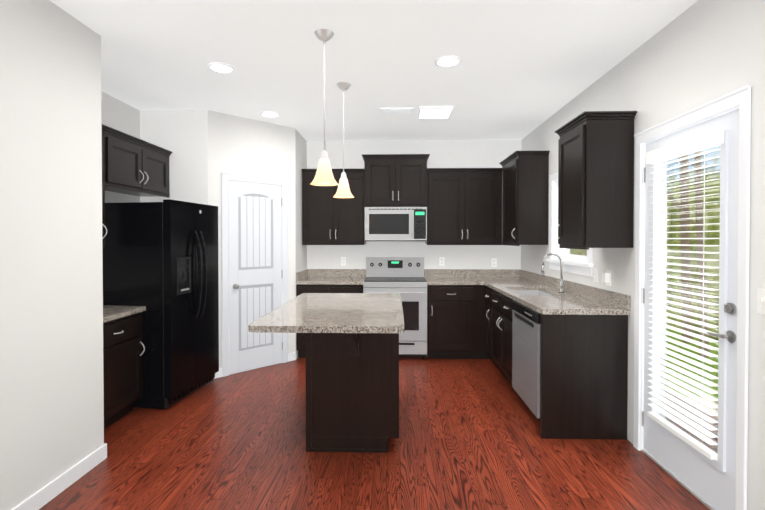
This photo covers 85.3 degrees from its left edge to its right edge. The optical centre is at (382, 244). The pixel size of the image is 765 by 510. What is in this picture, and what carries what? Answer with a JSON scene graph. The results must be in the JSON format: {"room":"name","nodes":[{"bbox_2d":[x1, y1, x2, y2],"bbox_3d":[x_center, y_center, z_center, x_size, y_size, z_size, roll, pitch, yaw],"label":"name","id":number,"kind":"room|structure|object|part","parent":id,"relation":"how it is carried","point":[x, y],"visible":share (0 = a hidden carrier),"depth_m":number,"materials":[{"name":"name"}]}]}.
{"room":"kitchen","nodes":[
{"label":"kitchen","id":0,"kind":"room"},
{"bbox_2d":[50,0,697,140],"bbox_3d":[-0.537,-1.355,1.260,6.300,0.060,9.500,0,1,2],"label":"ceiling","id":1,"kind":"structure","parent":0,"point":[522,69],"depth_m":2.98,"materials":[{"name":"paint"}]},
{"bbox_2d":[208,63,234,73],"bbox_3d":[-1.231,-1.342,3.174,0.196,0.009,0.196,0,1,2],"label":"recessed light","id":2,"kind":"object","parent":1,"relation":"in","point":[223,68],"visible":1,"depth_m":3.17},
{"bbox_2d":[260,111,278,116],"bbox_3d":[-1.178,-1.355,4.346,0.196,0.009,0.196,0,1,2],"label":"recessed light","id":3,"kind":"object","parent":1,"relation":"in","point":[269,114],"visible":0.98,"depth_m":4.35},
{"bbox_2d":[310,29,338,185],"bbox_3d":[-0.371,-0.861,2.651,0.184,0.958,0.184,0,1,2],"label":"pendant light","id":4,"kind":"object","parent":1,"relation":"hanging from","point":[324,176],"visible":1,"depth_m":2.62,"materials":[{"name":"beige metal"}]},
{"bbox_2d":[333,82,353,197],"bbox_3d":[-0.330,-0.874,3.527,0.184,0.952,0.184,0,1,2],"label":"pendant light","id":5,"kind":"object","parent":1,"relation":"hanging from","point":[343,190],"visible":1,"depth_m":3.50,"materials":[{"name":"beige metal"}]},
{"bbox_2d":[380,108,413,113],"bbox_3d":[0.145,-1.351,4.212,0.340,0.015,0.150,0,1,2],"label":"ceiling vent","id":6,"kind":"object","parent":1,"relation":"in","point":[394,110],"visible":1,"depth_m":4.18,"materials":[{"name":"white metal"}]},
{"bbox_2d":[418,106,452,118],"bbox_3d":[0.535,-1.344,4.249,0.330,0.029,0.330,0,1,2],"label":"recessed light","id":7,"kind":"object","parent":1,"relation":"in","point":[433,112],"visible":1,"depth_m":4.20,"materials":[{"name":"white plastic"}]},
{"bbox_2d":[435,56,460,66],"bbox_3d":[0.481,-1.340,3.057,0.196,0.009,0.196,0,1,2],"label":"recessed light","id":8,"kind":"object","parent":1,"relation":"in","point":[448,61],"visible":1,"depth_m":3.05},
{"bbox_2d":[39,357,709,509],"bbox_3d":[-0.537,1.444,1.292,6.300,0.060,9.500,0,1,2],"label":"floor","id":9,"kind":"structure","parent":0,"point":[469,438],"depth_m":2.69,"materials":[{"name":"brown wood"}]},
{"bbox_2d":[103,305,145,428],"bbox_3d":[-2.230,0.908,3.133,0.535,0.970,0.826,0,1,2],"label":"base cabinet","id":10,"kind":"object","parent":9,"relation":"on","point":[122,366],"depth_m":3.21,"materials":[{"name":"brown wood"}]},
{"bbox_3d":[-2.241,0.492,3.128,0.512,0.137,0.826,0,1,2],"label":"alcove cabinet top","id":11,"kind":"part","parent":10,"relation":"part of","materials":[{"name":"grey stone"}]},
{"bbox_2d":[102,199,218,408],"bbox_3d":[-2.018,0.499,3.829,0.804,1.748,0.744,0,1,2],"label":"fridge","id":12,"kind":"object","parent":9,"relation":"on","point":[160,261],"visible":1,"depth_m":3.52,"materials":[{"name":"black metal"}]},
{"bbox_2d":[296,284,362,356],"bbox_3d":[-0.620,0.922,5.236,0.796,0.896,0.638,0,1,2],"label":"base cabinet","id":13,"kind":"object","parent":9,"relation":"on","point":[300,288],"depth_m":4.93,"materials":[{"name":"brown wood"}]},
{"bbox_2d":[296,269,365,284],"bbox_3d":[-0.619,0.404,5.230,0.796,0.138,0.644,0,1,2],"label":"countertop","id":14,"kind":"structure","parent":13,"relation":"on","point":[308,276],"depth_m":5.40,"materials":[{"name":"stone"}]},
{"bbox_2d":[306,333,398,452],"bbox_3d":[-0.193,0.947,3.139,0.628,0.892,1.296,0,1,2],"label":"kitchen island","id":15,"kind":"object","parent":9,"relation":"on","point":[352,372],"depth_m":2.79,"materials":[{"name":"brown wood"}]},
{"bbox_2d":[248,293,403,332],"bbox_3d":[-0.307,0.480,3.102,0.907,0.038,1.455,0,1,2],"label":"island countertop","id":16,"kind":"structure","parent":15,"relation":"on","point":[309,312],"depth_m":2.71,"materials":[{"name":"beige stone"}]},
{"bbox_2d":[363,257,426,358],"bbox_3d":[0.158,0.773,5.178,0.756,1.195,0.692,0,1,2],"label":"range","id":17,"kind":"object","parent":9,"relation":"on","point":[404,278],"visible":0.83,"depth_m":4.89,"materials":[{"name":"silver metal"}]},
{"bbox_2d":[427,285,475,358],"bbox_3d":[0.807,0.922,5.195,0.534,0.896,0.638,0,1,2],"label":"base cabinet","id":18,"kind":"object","parent":9,"relation":"on","point":[456,321],"depth_m":4.89,"materials":[{"name":"brown wood"}]},
{"bbox_2d":[476,285,490,358],"bbox_3d":[1.411,0.923,5.178,0.788,0.896,0.638,0,1,2],"label":"base cabinet","id":19,"kind":"object","parent":9,"relation":"on","point":[481,353],"depth_m":4.89,"materials":[{"name":"brown wood"}]},
{"bbox_2d":[424,269,483,284],"bbox_3d":[0.855,0.405,5.187,0.632,0.138,0.646,0,1,2],"label":"countertop","id":20,"kind":"structure","parent":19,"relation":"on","point":[432,276],"depth_m":5.48,"materials":[{"name":"stone"}]},
{"bbox_2d":[480,269,629,314],"bbox_3d":[1.464,0.516,4.217,0.641,0.338,2.551,0,1,2],"label":"countertop","id":21,"kind":"structure","parent":19,"relation":"on","point":[539,293],"depth_m":3.59,"materials":[{"name":"stone"}]},
{"bbox_2d":[541,253,564,291],"bbox_3d":[1.596,0.266,3.873,0.218,0.366,0.106,0,1,2],"label":"faucet","id":22,"kind":"object","parent":21,"relation":"on","point":[561,285],"visible":1,"depth_m":3.89,"materials":[{"name":"silver metal"}]},
{"bbox_2d":[512,301,539,421],"bbox_3d":[1.437,0.947,3.338,0.612,0.889,0.652,0,1,2],"label":"dishwasher","id":23,"kind":"object","parent":9,"relation":"on","point":[526,353],"visible":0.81,"depth_m":3.27,"materials":[{"name":"silver metal"}]},
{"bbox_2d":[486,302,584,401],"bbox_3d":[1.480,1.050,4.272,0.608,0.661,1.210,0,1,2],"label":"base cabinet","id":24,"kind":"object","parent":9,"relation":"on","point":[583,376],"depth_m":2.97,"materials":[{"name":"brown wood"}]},
{"bbox_2d":[0,0,764,509],"bbox_3d":[-0.429,0.046,1.133,4.575,2.740,9.140,0,1,2],"label":"wall","id":25,"kind":"structure","parent":0,"point":[58,106],"depth_m":2.43,"materials":[{"name":"paint"}]},
{"bbox_2d":[12,443,106,509],"bbox_3d":[-1.903,1.385,-0.249,0.030,0.095,5.943,0,1,2],"label":"baseboard","id":26,"kind":"structure","parent":25,"relation":"attached to","point":[46,494],"depth_m":2.36,"materials":[{"name":"white wood"}]},
{"bbox_2d":[102,124,109,247],"bbox_3d":[-2.339,-0.442,2.998,0.321,0.934,0.549,0,1,2],"label":"upper cabinet","id":27,"kind":"object","parent":25,"relation":"attached to","point":[105,131],"depth_m":3.27,"materials":[{"name":"brown wood"}]},
{"bbox_2d":[110,128,171,197],"bbox_3d":[-2.317,-0.698,3.749,0.321,0.439,0.952,0,1,2],"label":"upper cabinet","id":28,"kind":"object","parent":25,"relation":"attached to","point":[133,165],"depth_m":3.69,"materials":[{"name":"brown wood"}]},
{"bbox_2d":[221,173,287,376],"bbox_3d":[-1.386,0.318,4.572,0.556,2.118,0.556,0,1,2],"label":"pantry door","id":29,"kind":"structure","parent":25,"relation":"in","point":[254,234],"depth_m":4.54,"materials":[{"name":"white wood"}]},
{"bbox_2d":[302,169,365,244],"bbox_3d":[-0.614,-0.466,5.349,0.783,0.952,0.382,0,1,2],"label":"upper cabinet","id":30,"kind":"object","parent":25,"relation":"attached to","point":[328,218],"visible":0.94,"depth_m":5.20,"materials":[{"name":"brown wood"}]},
{"bbox_2d":[341,257,345,265],"bbox_3d":[-0.521,0.229,5.545,0.070,0.116,0.008,0,1,2],"label":"electrical outlet","id":31,"kind":"object","parent":25,"relation":"attached to","point":[343,261],"visible":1,"depth_m":5.54,"materials":[{"name":"white plastic"}]},
{"bbox_2d":[362,154,429,206],"bbox_3d":[0.169,-0.789,5.323,0.840,0.642,0.452,0,1,2],"label":"upper cabinet","id":32,"kind":"object","parent":25,"relation":"attached to","point":[395,180],"visible":1,"depth_m":5.14,"materials":[{"name":"brown wood"}]},
{"bbox_2d":[365,207,426,240],"bbox_3d":[0.168,-0.248,5.296,0.766,0.423,0.450,0,1,2],"label":"microwave","id":33,"kind":"object","parent":32,"relation":"attached to","point":[395,223],"visible":1,"depth_m":5.12,"materials":[{"name":"silver metal"}]},
{"bbox_2d":[439,257,444,265],"bbox_3d":[0.788,0.229,5.508,0.070,0.116,0.008,0,1,2],"label":"electrical outlet","id":34,"kind":"object","parent":25,"relation":"attached to","point":[441,261],"visible":1,"depth_m":5.51,"materials":[{"name":"white plastic"}]},
{"bbox_2d":[425,168,502,244],"bbox_3d":[1.024,-0.465,5.302,0.929,0.952,0.382,0,1,2],"label":"upper cabinet","id":35,"kind":"object","parent":25,"relation":"attached to","point":[464,206],"visible":0.94,"depth_m":5.16,"materials":[{"name":"brown wood"}]},
{"bbox_2d":[491,258,496,266],"bbox_3d":[1.475,0.246,5.488,0.070,0.116,0.008,0,1,2],"label":"electrical outlet","id":36,"kind":"object","parent":25,"relation":"attached to","point":[493,262],"visible":1,"depth_m":5.49,"materials":[{"name":"white plastic"}]},
{"bbox_2d":[499,151,549,245],"bbox_3d":[1.611,-0.495,4.821,0.382,1.022,0.724,0,1,2],"label":"upper cabinet","id":37,"kind":"object","parent":25,"relation":"attached to","point":[525,183],"visible":1,"depth_m":4.49,"materials":[{"name":"brown wood"}]},
{"bbox_2d":[545,172,593,276],"bbox_3d":[1.836,-0.229,3.956,0.210,0.995,0.980,0,1,2],"label":"window","id":38,"kind":"structure","parent":25,"relation":"in","point":[578,261],"depth_m":4.24,"materials":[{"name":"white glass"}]},
{"bbox_2d":[593,268,597,282],"bbox_3d":[1.758,0.258,3.439,0.016,0.116,0.070,0,1,2],"label":"light switch","id":39,"kind":"object","parent":25,"relation":"attached to","point":[595,274],"visible":1,"depth_m":3.43,"materials":[{"name":"white plastic"}]},
{"bbox_2d":[555,111,636,249],"bbox_3d":[1.562,-0.441,3.126,0.382,0.952,0.534,0,1,2],"label":"upper cabinet","id":40,"kind":"object","parent":25,"relation":"attached to","point":[595,179],"visible":1,"depth_m":2.89,"materials":[{"name":"brown wood"}]},
{"bbox_2d":[602,270,610,285],"bbox_3d":[1.737,0.262,3.229,0.044,0.120,0.070,0,1,2],"label":"electrical outlet","id":41,"kind":"object","parent":25,"relation":"attached to","point":[606,277],"visible":1,"depth_m":3.21,"materials":[{"name":"white plastic"}]},
{"bbox_2d":[642,109,738,509],"bbox_3d":[1.741,0.358,2.413,0.103,2.044,0.816,0,1,2],"label":"patio door","id":42,"kind":"structure","parent":25,"relation":"in","point":[691,182],"depth_m":2.33,"materials":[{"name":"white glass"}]},
{"bbox_2d":[633,85,750,509],"bbox_3d":[1.802,0.328,2.402,0.187,2.148,0.918,0,1,2],"label":"door frame","id":43,"kind":"structure","parent":25,"relation":"attached to","point":[740,99],"depth_m":2.01,"materials":[{"name":"white wood"}]},
{"bbox_2d":[756,288,764,313],"bbox_3d":[1.712,0.258,1.849,0.016,0.116,0.116,0,1,2],"label":"light switch","id":44,"kind":"object","parent":25,"relation":"attached to","point":[760,303],"visible":1,"depth_m":1.89,"materials":[{"name":"white plastic"}]}
]}

